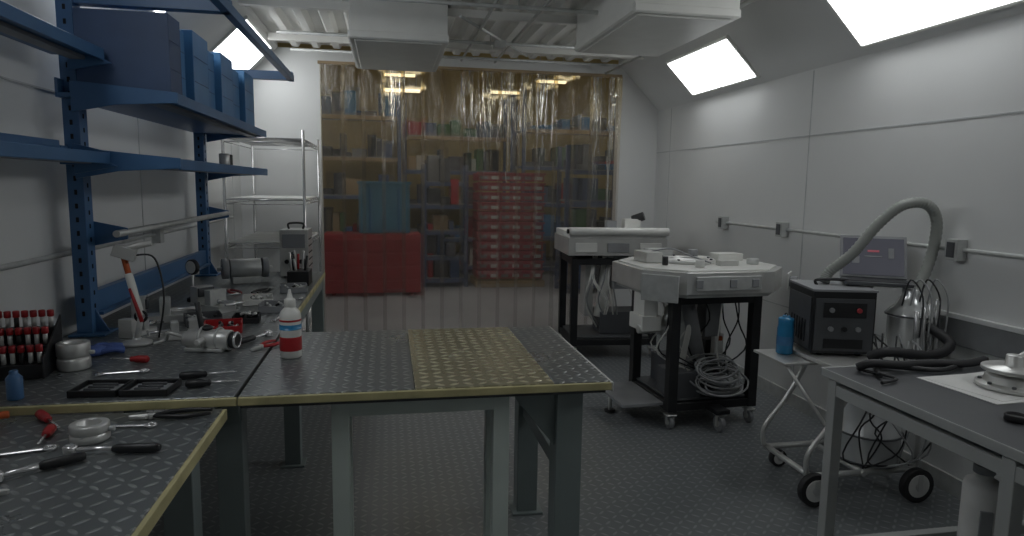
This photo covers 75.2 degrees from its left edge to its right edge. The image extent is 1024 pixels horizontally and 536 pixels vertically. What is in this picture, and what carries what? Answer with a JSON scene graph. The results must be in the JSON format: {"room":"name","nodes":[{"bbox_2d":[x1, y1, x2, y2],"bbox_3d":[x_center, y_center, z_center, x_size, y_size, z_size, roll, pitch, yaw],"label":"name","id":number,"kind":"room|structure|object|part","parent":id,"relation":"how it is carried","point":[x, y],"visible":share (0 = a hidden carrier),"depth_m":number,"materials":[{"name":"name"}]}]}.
{"room":"repair workshop","nodes":[
{"label":"repair workshop","id":0,"kind":"room"},
{"bbox_2d":[0,0,242,417],"bbox_3d":[-1.979,-0.012,2.448,0.103,2.560,8.700,0,7,-11],"label":"wall","id":1,"kind":"structure","parent":0,"point":[34,207],"depth_m":3.02,"materials":[{"name":"white paint"}]},
{"bbox_2d":[0,216,233,270],"bbox_3d":[-1.911,-0.002,2.514,0.050,0.110,7.600,0,7,-11],"label":"conduit","id":2,"kind":"object","parent":1,"relation":"attached to","point":[157,236],"visible":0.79,"depth_m":3.46,"materials":[{"name":"grey metal"}]},
{"bbox_2d":[119,0,277,69],"bbox_3d":[-1.767,-1.472,2.302,0.490,0.440,8.700,0,7,-11],"label":"wall","id":3,"kind":"structure","parent":0,"point":[212,28],"depth_m":4.93,"materials":[{"name":"white paint"}]},
{"bbox_2d":[209,15,272,69],"bbox_3d":[-2.339,-1.903,5.785,0.315,0.315,1.154,0,7,-11],"label":"ceiling light panel","id":4,"kind":"object","parent":3,"relation":"in","point":[234,45],"depth_m":5.65,"materials":[{"name":"white plastic"}]},
{"bbox_2d":[238,0,643,62],"bbox_3d":[0.257,-1.692,2.652,4.600,0.170,8.900,0,7,-11],"label":"ceiling","id":5,"kind":"structure","parent":0,"point":[329,16],"depth_m":5.71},
{"bbox_2d":[347,0,448,71],"bbox_3d":[-0.955,-1.920,5.549,0.740,0.329,1.370,0,7,-11],"label":"ceiling air unit","id":6,"kind":"object","parent":5,"relation":"hanging from","point":[383,35],"depth_m":4.93,"materials":[{"name":"white metal"}]},
{"bbox_2d":[276,0,754,74],"bbox_3d":[-0.109,-1.864,4.612,3.300,0.183,4.500,0,7,-11],"label":"conduit","id":7,"kind":"object","parent":5,"relation":"attached to","point":[501,44],"depth_m":5.63,"materials":[{"name":"grey metal"}]},
{"bbox_2d":[575,0,740,56],"bbox_3d":[0.963,-1.783,4.679,0.710,0.329,1.300,0,7,-11],"label":"ceiling air unit","id":8,"kind":"object","parent":5,"relation":"hanging from","point":[654,28],"depth_m":4.42,"materials":[{"name":"white metal"}]},
{"bbox_2d":[277,43,618,256],"bbox_3d":[-0.989,-2.255,10.703,14.200,5.000,7.400,0,7,-11],"label":"wall","id":9,"kind":"structure","parent":0,"point":[426,106],"depth_m":14.24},
{"bbox_2d":[239,47,657,331],"bbox_3d":[-0.567,-0.755,7.128,4.600,2.920,0.100,0,7,-11],"label":"wall","id":10,"kind":"structure","parent":0,"point":[282,109],"depth_m":6.77,"materials":[{"name":"white paint"}]},
{"bbox_2d":[381,70,404,127],"bbox_3d":[-1.211,-1.715,6.772,0.231,0.560,0.075,0,7,-11],"label":"curtain","id":11,"kind":"object","parent":10,"relation":"hanging from","point":[403,78],"depth_m":6.77,"materials":[{"name":"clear plastic"}]},
{"bbox_2d":[317,60,621,77],"bbox_3d":[-0.373,-2.068,6.929,3.190,0.030,0.027,0,7,-11],"label":"rail","id":12,"kind":"object","parent":10,"relation":"attached to","point":[318,61],"visible":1,"depth_m":6.98,"materials":[{"name":"metal"}]},
{"bbox_2d":[460,70,557,163],"bbox_3d":[-0.037,-1.575,7.009,1.026,0.939,0.075,0,7,-11],"label":"curtain","id":13,"kind":"object","parent":10,"relation":"hanging from","point":[471,81],"depth_m":6.99,"materials":[{"name":"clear plastic"}]},
{"bbox_2d":[589,76,621,189],"bbox_3d":[0.999,-1.453,7.218,0.347,1.196,0.075,0,7,-11],"label":"curtain","id":14,"kind":"object","parent":10,"relation":"hanging from","point":[597,81],"depth_m":7.19,"materials":[{"name":"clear plastic"}]},
{"bbox_2d":[148,257,1023,535],"bbox_3d":[-0.253,0.793,6.872,14.000,0.080,16.700,0,7,-11],"label":"floor","id":15,"kind":"structure","parent":0,"point":[415,474],"depth_m":3.78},
{"bbox_2d":[0,409,226,535],"bbox_3d":[-1.194,1.014,1.142,0.913,0.870,2.010,0,7,-11],"label":"workbench","id":16,"kind":"object","parent":15,"relation":"on","point":[108,493],"visible":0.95,"depth_m":1.67,"materials":[{"name":"grey metal"}]},
{"bbox_2d":[0,411,9,418],"bbox_3d":[-1.580,0.439,1.939,0.185,0.055,0.030,-3,8,-25],"label":"clamp","id":17,"kind":"object","parent":16,"relation":"on","point":[3,414],"visible":1,"depth_m":1.97,"materials":[{"name":"paint"}]},
{"bbox_2d":[0,489,9,495],"bbox_3d":[-1.283,0.519,1.496,0.254,0.017,0.075,-2,8,-20],"label":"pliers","id":18,"kind":"object","parent":16,"relation":"on","point":[2,491],"visible":1,"depth_m":1.53,"materials":[{"name":"silver rubber"}]},
{"bbox_2d":[0,444,57,455],"bbox_3d":[-1.319,0.489,1.764,0.190,0.010,0.035,-3,8,-25],"label":"wrench","id":19,"kind":"object","parent":16,"relation":"on","point":[51,447],"visible":1,"depth_m":1.78,"materials":[{"name":"silver metal"}]},
{"bbox_2d":[0,451,86,482],"bbox_3d":[-1.184,0.496,1.660,0.036,0.027,0.208,8,10,44],"label":"wrench","id":20,"kind":"object","parent":16,"relation":"on","point":[63,460],"visible":1,"depth_m":1.67,"materials":[{"name":"silver metal"}]},
{"bbox_2d":[37,424,56,443],"bbox_3d":[-1.308,0.469,1.863,0.028,0.028,0.126,-2,8,-20],"label":"screwdriver","id":21,"kind":"object","parent":16,"relation":"on","point":[49,430],"visible":1,"depth_m":1.88,"materials":[{"name":"red paint"}]},
{"bbox_2d":[35,409,59,427],"bbox_3d":[-1.379,0.453,1.981,0.178,0.028,0.028,7,9,39],"label":"screwdriver","id":22,"kind":"object","parent":16,"relation":"on","point":[42,415],"visible":1,"depth_m":1.99,"materials":[{"name":"red paint"}]},
{"bbox_2d":[68,417,115,445],"bbox_3d":[-1.188,0.459,1.872,0.100,0.050,0.100,6,9,34],"label":"machined metal collar","id":23,"kind":"object","parent":16,"relation":"on","point":[91,430],"visible":0.98,"depth_m":1.84,"materials":[{"name":"silver metal"}]},
{"bbox_2d":[62,442,160,454],"bbox_3d":[-1.070,0.483,1.778,0.246,0.027,0.036,0,7,-7],"label":"wrench","id":24,"kind":"object","parent":16,"relation":"on","point":[120,447],"visible":0.87,"depth_m":1.77,"materials":[{"name":"silver metal"}]},
{"bbox_2d":[110,422,157,427],"bbox_3d":[-1.132,0.466,1.970,0.152,0.010,0.035,0,7,-7],"label":"wrench","id":25,"kind":"object","parent":16,"relation":"on","point":[149,424],"visible":0.74,"depth_m":1.97,"materials":[{"name":"silver metal"}]},
{"bbox_2d":[128,407,212,419],"bbox_3d":[-1.056,0.453,2.059,0.235,0.017,0.075,-1,7,-15],"label":"pliers","id":26,"kind":"object","parent":16,"relation":"on","point":[167,414],"visible":1,"depth_m":2.04,"materials":[{"name":"silver metal"}]},
{"bbox_2d":[0,272,324,535],"bbox_3d":[-1.648,0.675,3.687,0.955,0.900,3.175,0,7,-11],"label":"workbench","id":27,"kind":"object","parent":15,"relation":"on","point":[168,359],"visible":0.53,"depth_m":2.43,"materials":[{"name":"grey metal"}]},
{"bbox_2d":[5,369,23,400],"bbox_3d":[-1.579,0.371,2.110,0.046,0.094,0.046,0,7,-11],"label":"bottle","id":28,"kind":"object","parent":27,"relation":"on","point":[14,385],"visible":1,"depth_m":2.10,"materials":[{"name":"blue plastic"}]},
{"bbox_2d":[0,309,62,380],"bbox_3d":[-1.784,0.272,2.388,0.232,0.215,0.220,-2,7,-18],"label":"rack","id":29,"kind":"object","parent":27,"relation":"on","point":[29,350],"visible":0.97,"depth_m":2.38,"materials":[{"name":"paint"}]},
{"bbox_2d":[55,339,94,371],"bbox_3d":[-1.625,0.323,2.465,0.110,0.100,0.110,6,9,34],"label":"machined metal collar","id":30,"kind":"object","parent":27,"relation":"on","point":[72,355],"visible":1,"depth_m":2.42,"materials":[{"name":"silver metal"}]},
{"bbox_2d":[90,342,124,356],"bbox_3d":[-1.685,0.311,2.680,0.209,0.063,0.162,-4,9,-35],"label":"glove","id":31,"kind":"object","parent":27,"relation":"on","point":[101,348],"visible":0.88,"depth_m":2.66,"materials":[{"name":"blue rubber"}]},
{"bbox_2d":[95,368,149,375],"bbox_3d":[-1.409,0.377,2.410,0.171,0.010,0.035,-2,8,-20],"label":"wrench","id":32,"kind":"object","parent":27,"relation":"on","point":[144,370],"visible":1,"depth_m":2.41,"materials":[{"name":"silver metal"}]},
{"bbox_2d":[66,378,181,397],"bbox_3d":[-1.282,0.398,2.213,0.306,0.023,0.135,0,7,-7],"label":"tray","id":33,"kind":"object","parent":27,"relation":"on","point":[103,388],"visible":1,"depth_m":2.19,"materials":[{"name":"grey plastic"}]},
{"bbox_2d":[110,355,149,362],"bbox_3d":[-1.473,0.349,2.559,0.147,0.028,0.028,1,7,-1],"label":"screwdriver","id":34,"kind":"object","parent":27,"relation":"on","point":[139,358],"visible":1,"depth_m":2.55,"materials":[{"name":"red paint"}]},
{"bbox_2d":[110,240,164,346],"bbox_3d":[-1.589,0.105,2.830,0.196,0.443,0.127,-2,8,-24],"label":"desk lamp","id":35,"kind":"object","parent":27,"relation":"on","point":[129,252],"visible":1,"depth_m":2.82,"materials":[{"name":"white metal"}]},
{"bbox_2d":[118,317,163,338],"bbox_3d":[-1.694,0.258,3.039,0.080,0.084,0.205,2,7,9],"label":"vise","id":36,"kind":"object","parent":27,"relation":"on","point":[126,327],"visible":0.79,"depth_m":2.94,"materials":[{"name":"silver metal"}]},
{"bbox_2d":[0,0,293,337],"bbox_3d":[-1.602,-0.504,2.922,0.715,1.689,4.221,0,7,-11],"label":"shelving","id":37,"kind":"object","parent":27,"relation":"on","point":[172,109],"visible":0.84,"depth_m":2.92,"materials":[{"name":"blue metal"}]},
{"bbox_2d":[72,8,182,94],"bbox_3d":[-1.679,-0.931,2.926,0.372,0.350,0.170,0,7,-11],"label":"bin","id":38,"kind":"object","parent":37,"relation":"in","point":[143,50],"visible":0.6,"depth_m":2.85,"materials":[{"name":"blue plastic"}]},
{"bbox_2d":[180,30,185,96],"bbox_3d":[-1.726,-0.948,3.099,0.342,0.340,0.150,0,7,-11],"label":"bin","id":39,"kind":"object","parent":37,"relation":"in","point":[181,32],"visible":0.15,"depth_m":3.17,"materials":[{"name":"blue plastic"}]},
{"bbox_2d":[180,29,209,106],"bbox_3d":[-1.756,-0.989,3.340,0.372,0.360,0.280,0,7,-11],"label":"bin","id":40,"kind":"object","parent":37,"relation":"in","point":[195,47],"visible":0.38,"depth_m":3.29,"materials":[{"name":"blue plastic"}]},
{"bbox_2d":[208,51,215,109],"bbox_3d":[-1.821,-1.013,3.606,0.342,0.340,0.230,0,7,-11],"label":"bin","id":41,"kind":"object","parent":37,"relation":"in","point":[210,55],"visible":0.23,"depth_m":3.68,"materials":[{"name":"blue plastic"}]},
{"bbox_2d":[211,52,233,116],"bbox_3d":[-1.859,-1.059,3.891,0.372,0.360,0.290,0,7,-11],"label":"bin","id":42,"kind":"object","parent":37,"relation":"in","point":[223,76],"visible":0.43,"depth_m":3.83,"materials":[{"name":"blue plastic"}]},
{"bbox_2d":[219,153,229,164],"bbox_3d":[-1.972,-0.732,4.562,0.070,0.105,0.070,0,7,-11],"label":"metal can","id":43,"kind":"object","parent":37,"relation":"on","point":[224,158],"visible":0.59,"depth_m":4.53,"materials":[{"name":"silver metal"}]},
{"bbox_2d":[230,155,232,164],"bbox_3d":[-2.025,-0.755,4.734,0.070,0.105,0.070,0,7,-11],"label":"metal can","id":44,"kind":"object","parent":37,"relation":"on","point":[231,156],"visible":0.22,"depth_m":4.72,"materials":[{"name":"grey metal"}]},
{"bbox_2d":[232,69,239,119],"bbox_3d":[-1.932,-1.089,4.201,0.342,0.340,0.290,0,7,-11],"label":"bin","id":45,"kind":"object","parent":37,"relation":"in","point":[235,74],"visible":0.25,"depth_m":4.29,"materials":[{"name":"blue plastic"}]},
{"bbox_2d":[235,70,254,125],"bbox_3d":[-1.976,-1.139,4.520,0.372,0.360,0.300,0,7,-11],"label":"bin","id":46,"kind":"object","parent":37,"relation":"in","point":[246,90],"visible":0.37,"depth_m":4.45,"materials":[{"name":"blue plastic"}]},
{"bbox_2d":[131,295,200,322],"bbox_3d":[-1.722,0.201,3.322,0.307,0.126,0.120,-3,8,-25],"label":"vise","id":47,"kind":"object","parent":27,"relation":"on","point":[170,313],"visible":0.57,"depth_m":3.28,"materials":[{"name":"silver metal"}]},
{"bbox_2d":[146,317,198,340],"bbox_3d":[-1.502,0.273,2.945,0.205,0.084,0.080,-3,8,-30],"label":"vise","id":48,"kind":"object","parent":27,"relation":"on","point":[192,322],"visible":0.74,"depth_m":2.92,"materials":[{"name":"silver metal"}]},
{"bbox_2d":[185,259,199,301],"bbox_3d":[-1.855,0.071,3.869,0.076,0.245,0.075,-2,8,-24],"label":"gauge","id":49,"kind":"object","parent":27,"relation":"on","point":[192,266],"visible":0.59,"depth_m":3.85,"materials":[{"name":"metal"}]},
{"bbox_2d":[153,302,241,352],"bbox_3d":[-1.321,0.245,2.748,0.375,0.192,0.150,1,7,4],"label":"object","id":50,"kind":"object","parent":27,"relation":"on","point":[205,338],"visible":1,"depth_m":2.73,"materials":[{"name":"silver metal"}]},
{"bbox_2d":[183,310,222,326],"bbox_3d":[-1.521,0.247,3.274,0.165,0.054,0.115,-3,8,-30],"label":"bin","id":51,"kind":"object","parent":27,"relation":"on","point":[207,315],"visible":0.4,"depth_m":3.29,"materials":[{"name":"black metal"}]},
{"bbox_2d":[179,371,236,379],"bbox_3d":[-1.085,0.378,2.379,0.189,0.028,0.028,-2,8,-22],"label":"screwdriver","id":52,"kind":"object","parent":27,"relation":"on","point":[189,374],"visible":0.94,"depth_m":2.35,"materials":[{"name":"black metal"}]},
{"bbox_2d":[185,379,238,387],"bbox_3d":[-1.026,0.391,2.278,0.168,0.028,0.028,-2,7,-18],"label":"screwdriver","id":53,"kind":"object","parent":27,"relation":"on","point":[194,383],"visible":1,"depth_m":2.26,"materials":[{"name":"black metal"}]},
{"bbox_2d":[190,284,244,312],"bbox_3d":[-1.597,0.169,3.597,0.307,0.126,0.120,5,8,29],"label":"vise","id":54,"kind":"object","parent":27,"relation":"on","point":[210,299],"visible":0.97,"depth_m":3.58,"materials":[{"name":"silver metal"}]},
{"bbox_2d":[204,318,242,332],"bbox_3d":[-1.349,0.270,3.104,0.170,0.054,0.115,-2,8,-20],"label":"bin","id":55,"kind":"object","parent":27,"relation":"on","point":[235,324],"visible":0.66,"depth_m":3.13,"materials":[{"name":"red paint"}]},
{"bbox_2d":[226,288,241,293],"bbox_3d":[-1.769,0.145,4.202,0.075,0.017,0.235,-5,9,-40],"label":"pliers","id":56,"kind":"object","parent":27,"relation":"on","point":[229,290],"visible":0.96,"depth_m":4.19,"materials":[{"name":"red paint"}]},
{"bbox_2d":[217,257,271,283],"bbox_3d":[-1.856,0.015,4.628,0.360,0.170,0.140,-3,8,-30],"label":"motor","id":57,"kind":"object","parent":27,"relation":"on","point":[240,271],"visible":1,"depth_m":4.58,"materials":[{"name":"grey metal"}]},
{"bbox_2d":[232,311,260,323],"bbox_3d":[-1.328,0.241,3.330,0.125,0.056,0.105,-1,7,-15],"label":"bin","id":58,"kind":"object","parent":27,"relation":"on","point":[249,317],"visible":0.95,"depth_m":3.31,"materials":[{"name":"black plastic"}]},
{"bbox_2d":[241,330,272,343],"bbox_3d":[-1.138,0.307,2.948,0.036,0.027,0.208,3,8,19],"label":"wrench","id":59,"kind":"object","parent":27,"relation":"on","point":[267,333],"visible":0.82,"depth_m":2.94,"materials":[{"name":"silver metal"}]},
{"bbox_2d":[242,293,272,305],"bbox_3d":[-1.461,0.179,3.820,0.165,0.054,0.115,-2,8,-20],"label":"bin","id":60,"kind":"object","parent":27,"relation":"on","point":[250,299],"visible":0.84,"depth_m":3.80,"materials":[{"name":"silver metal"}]},
{"bbox_2d":[251,286,274,292],"bbox_3d":[-1.588,0.139,4.274,0.075,0.017,0.254,2,7,9],"label":"pliers","id":61,"kind":"object","parent":27,"relation":"on","point":[262,290],"visible":0.98,"depth_m":4.24,"materials":[{"name":"silver metal"}]},
{"bbox_2d":[250,339,279,351],"bbox_3d":[-1.047,0.328,2.822,0.075,0.017,0.178,3,8,19],"label":"pliers","id":62,"kind":"object","parent":27,"relation":"on","point":[264,344],"visible":0.86,"depth_m":2.81,"materials":[{"name":"red paint"}]},
{"bbox_2d":[258,300,283,312],"bbox_3d":[-1.281,0.208,3.622,0.165,0.052,0.115,0,7,-6],"label":"bin","id":63,"kind":"object","parent":27,"relation":"on","point":[266,306],"visible":0.7,"depth_m":3.57,"materials":[{"name":"grey plastic"}]},
{"bbox_2d":[280,282,307,292],"bbox_3d":[-1.401,0.126,4.265,0.165,0.052,0.115,-2,8,-20],"label":"bin","id":64,"kind":"object","parent":27,"relation":"on","point":[301,287],"visible":0.99,"depth_m":4.24,"materials":[{"name":"grey plastic"}]},
{"bbox_2d":[279,222,312,276],"bbox_3d":[-1.619,-0.145,4.997,0.204,0.403,0.305,0,7,-11],"label":"supplies","id":65,"kind":"object","parent":27,"relation":"on","point":[299,240],"visible":0.7,"depth_m":4.87,"materials":[{"name":"silver metal"}]},
{"bbox_2d":[287,250,311,285],"bbox_3d":[-1.458,-0.001,4.567,0.140,0.228,0.200,0,7,-11],"label":"organizer","id":66,"kind":"object","parent":27,"relation":"on","point":[296,274],"visible":0.98,"depth_m":4.51,"materials":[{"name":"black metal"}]},
{"bbox_2d":[221,130,321,331],"bbox_3d":[-2.139,-0.196,6.086,0.658,2.020,1.240,0,7,-11],"label":"wire shelving unit","id":67,"kind":"object","parent":15,"relation":"on","point":[255,238],"visible":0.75,"depth_m":5.69,"materials":[{"name":"silver metal"}]},
{"bbox_2d":[321,83,400,232],"bbox_3d":[-2.910,-1.560,11.766,1.860,3.300,0.860,0,7,-11],"label":"storage rack","id":68,"kind":"object","parent":15,"relation":"on","point":[342,105],"visible":0.46,"depth_m":11.47,"materials":[{"name":"grey metal"}]},
{"bbox_2d":[324,231,420,294],"bbox_3d":[-2.033,-0.075,9.740,1.350,0.880,0.640,0,7,-11],"label":"crate","id":69,"kind":"object","parent":15,"relation":"on","point":[355,262],"visible":0.99,"depth_m":9.45,"materials":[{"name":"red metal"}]},
{"bbox_2d":[357,181,410,232],"bbox_3d":[-1.867,-0.898,9.738,0.760,0.730,0.540,0,7,-11],"label":"storage tote","id":70,"kind":"object","parent":69,"relation":"on","point":[384,207],"visible":1,"depth_m":9.49,"materials":[{"name":"teal plastic"}]},
{"bbox_2d":[331,397,509,535],"bbox_3d":[-0.344,0.866,2.522,0.660,0.848,0.250,0,7,-11],"label":"frame","id":71,"kind":"object","parent":15,"relation":"on","point":[496,409],"visible":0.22,"depth_m":2.40,"materials":[{"name":"grey metal"}]},
{"bbox_2d":[237,326,613,535],"bbox_3d":[-0.358,0.803,2.811,1.285,0.901,0.965,0,7,-11],"label":"table","id":72,"kind":"object","parent":15,"relation":"on","point":[547,377],"visible":0.96,"depth_m":2.53,"materials":[{"name":"silver metal"}]},
{"bbox_2d":[279,289,301,358],"bbox_3d":[-0.887,0.221,2.661,0.086,0.275,0.086,-3,8,-30],"label":"squeeze bottle","id":73,"kind":"object","parent":72,"relation":"on","point":[290,325],"visible":1,"depth_m":2.63,"materials":[{"name":"white plastic"}]},
{"bbox_2d":[421,155,468,286],"bbox_3d":[-1.075,-0.743,10.546,0.710,2.036,0.611,0,7,-11],"label":"storage rack","id":74,"kind":"object","parent":15,"relation":"on","point":[440,259],"visible":1,"depth_m":10.37,"materials":[{"name":"grey metal"}]},
{"bbox_2d":[402,92,514,269],"bbox_3d":[-1.011,-1.538,12.226,1.960,3.200,0.860,0,7,-11],"label":"storage rack","id":75,"kind":"object","parent":15,"relation":"on","point":[453,131],"visible":0.37,"depth_m":11.92,"materials":[{"name":"grey metal"}]},
{"bbox_2d":[470,172,545,287],"bbox_3d":[-0.075,-0.625,10.671,1.100,1.780,0.700,0,7,-11],"label":"crates","id":76,"kind":"object","parent":15,"relation":"on","point":[507,246],"visible":1,"depth_m":10.37,"materials":[{"name":"plastic"}]},
{"bbox_2d":[513,86,615,270],"bbox_3d":[1.084,-1.567,12.306,2.010,3.300,0.860,0,7,-11],"label":"storage rack","id":77,"kind":"object","parent":15,"relation":"on","point":[580,125],"visible":0.44,"depth_m":12.01,"materials":[{"name":"blue metal"}]},
{"bbox_2d":[554,144,613,293],"bbox_3d":[1.310,-0.743,10.165,1.160,2.200,0.622,0,7,-11],"label":"storage rack","id":78,"kind":"object","parent":15,"relation":"on","point":[576,191],"visible":0.34,"depth_m":9.87,"materials":[{"name":"blue metal"}]},
{"bbox_2d":[554,212,669,357],"bbox_3d":[0.913,0.140,6.420,0.940,1.362,0.765,0,7,-7],"label":"cart","id":79,"kind":"object","parent":15,"relation":"on","point":[587,247],"visible":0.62,"depth_m":6.21,"materials":[{"name":"grey plastic"}]},
{"bbox_2d":[604,248,797,431],"bbox_3d":[1.248,0.448,4.702,1.161,1.185,0.928,-1,7,-14],"label":"cart","id":80,"kind":"object","parent":15,"relation":"on","point":[690,374],"visible":0.98,"depth_m":4.48,"materials":[{"name":"grey plastic"}]},
{"bbox_2d":[753,197,955,506],"bbox_3d":[1.866,0.408,3.539,0.894,1.570,0.658,0,7,-11],"label":"trolley","id":81,"kind":"object","parent":15,"relation":"on","point":[870,442],"visible":0.75,"depth_m":3.48,"materials":[{"name":"silver metal"}]},
{"bbox_2d":[776,313,793,354],"bbox_3d":[1.508,0.359,3.670,0.090,0.229,0.090,0,7,-11],"label":"water bottle","id":82,"kind":"object","parent":81,"relation":"on","point":[785,328],"visible":1,"depth_m":3.64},
{"bbox_2d":[788,278,878,355],"bbox_3d":[1.756,0.252,3.673,0.335,0.397,0.388,1,7,3],"label":"power supply unit","id":83,"kind":"object","parent":81,"relation":"on","point":[836,317],"visible":0.93,"depth_m":3.51,"materials":[{"name":"grey plastic"}]},
{"bbox_2d":[840,235,914,288],"bbox_3d":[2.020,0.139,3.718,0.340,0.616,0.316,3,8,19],"label":"laptop","id":84,"kind":"object","parent":81,"relation":"on","point":[883,262],"visible":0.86,"depth_m":3.76,"materials":[{"name":"grey plastic"}]},
{"bbox_2d":[817,356,1023,535],"bbox_3d":[1.941,0.900,2.091,1.195,0.956,1.648,0,7,-11],"label":"workbench","id":85,"kind":"object","parent":15,"relation":"on","point":[976,430],"depth_m":2.27,"materials":[{"name":"metal"}]},
{"bbox_3d":[1.596,0.373,2.622,0.659,0.052,0.187,-3,8,-26],"label":"black hose coil","id":86,"kind":"part","parent":85,"relation":"part of","materials":[{"name":"black rubber"}]},
{"bbox_2d":[917,371,1023,404],"bbox_3d":[1.810,0.427,2.434,0.503,0.003,0.343,-1,7,-14],"label":"paper sheet","id":87,"kind":"object","parent":85,"relation":"on","point":[962,383],"visible":0.6,"depth_m":2.38,"materials":[{"name":"white paper"}]},
{"bbox_2d":[974,351,1023,396],"bbox_3d":[1.798,0.360,2.381,0.230,0.141,0.230,3,7,15],"label":"flange","id":88,"kind":"object","parent":87,"relation":"on","point":[1007,376],"visible":1,"depth_m":2.35,"materials":[{"name":"silver metal"}]},
{"bbox_3d":[1.555,0.462,2.051,0.064,0.021,0.064,0,7,-11],"label":"black lens cap","id":89,"kind":"part","parent":85,"relation":"part of","materials":[{"name":"black plastic"}]},
{"bbox_2d":[957,462,998,535],"bbox_3d":[1.710,1.021,2.449,0.132,0.620,0.132,-3,8,-25],"label":"gas cylinder","id":90,"kind":"object","parent":15,"relation":"on","point":[979,492],"visible":0.83,"depth_m":2.39,"materials":[{"name":"metal"}]},
{"bbox_2d":[618,0,1023,110],"bbox_3d":[2.229,-1.460,3.050,0.580,0.530,8.700,0,7,-11],"label":"soffit","id":91,"kind":"structure","parent":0,"point":[779,38],"depth_m":4.70,"materials":[{"name":"white paint"}]},
{"bbox_2d":[666,35,759,95],"bbox_3d":[1.709,-1.730,5.774,0.315,0.315,1.154,0,7,-11],"label":"ceiling light panel","id":92,"kind":"object","parent":91,"relation":"attached to","point":[717,64],"visible":1,"depth_m":5.66,"materials":[{"name":"white plastic"}]},
{"bbox_2d":[826,0,1023,48],"bbox_3d":[2.131,-1.441,3.511,0.315,0.315,1.154,0,7,-11],"label":"ceiling light panel","id":93,"kind":"object","parent":91,"relation":"attached to","point":[869,22],"visible":1,"depth_m":3.69,"materials":[{"name":"white plastic"}]},
{"bbox_2d":[654,13,1023,511],"bbox_3d":[2.442,-0.048,3.269,0.103,2.560,8.700,0,7,-11],"label":"wall","id":94,"kind":"structure","parent":0,"point":[938,119],"depth_m":4.18,"materials":[{"name":"white paint"}]},
{"bbox_2d":[715,216,1023,260],"bbox_3d":[2.440,-0.011,2.812,0.066,0.110,6.600,0,7,-11],"label":"conduit","id":95,"kind":"object","parent":94,"relation":"attached to","point":[955,249],"visible":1,"depth_m":3.56,"materials":[{"name":"grey metal"}]},
{"bbox_2d":[722,360,1023,533],"bbox_3d":[2.369,1.173,3.411,0.015,0.100,8.700,0,7,-11],"label":"baseboard","id":96,"kind":"structure","parent":94,"relation":"attached to","point":[945,481],"depth_m":4.60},
{"bbox_2d":[934,308,1023,358],"bbox_3d":[2.729,0.589,1.405,0.030,0.165,4.800,0,7,-11],"label":"guard","id":97,"kind":"object","parent":94,"relation":"attached to","point":[993,338],"visible":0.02,"depth_m":3.33,"materials":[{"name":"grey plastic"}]},
{"bbox_3d":[-0.957,-4.388,10.437,14.000,0.100,7.400,0,7,-11],"label":"ceiling","id":98,"kind":"structure","parent":0,"visible":0},
{"bbox_2d":[382,71,415,76],"bbox_3d":[-1.827,-3.744,10.767,0.550,1.245,0.220,0,7,-11],"label":"strip light","id":99,"kind":"object","parent":98,"relation":"hanging from","point":[385,73],"visible":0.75,"depth_m":10.78,"materials":[{"name":"white plastic"}]},
{"bbox_2d":[381,72,421,92],"bbox_3d":[-1.520,-3.300,9.138,0.550,1.715,0.220,0,7,-11],"label":"strip light","id":100,"kind":"object","parent":98,"relation":"hanging from","point":[416,89],"visible":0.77,"depth_m":9.18,"materials":[{"name":"white plastic"}]},
{"bbox_2d":[488,57,521,94],"bbox_3d":[-0.102,-3.597,10.800,0.550,1.495,0.220,0,7,-11],"label":"strip light","id":101,"kind":"object","parent":98,"relation":"hanging from","point":[497,91],"visible":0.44,"depth_m":10.84,"materials":[{"name":"white plastic"}]},
{"bbox_2d":[534,56,568,83],"bbox_3d":[0.680,-3.765,11.233,0.550,1.245,0.220,0,7,-11],"label":"strip light","id":102,"kind":"object","parent":98,"relation":"hanging from","point":[560,81],"visible":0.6,"depth_m":11.25,"materials":[{"name":"white plastic"}]}
]}

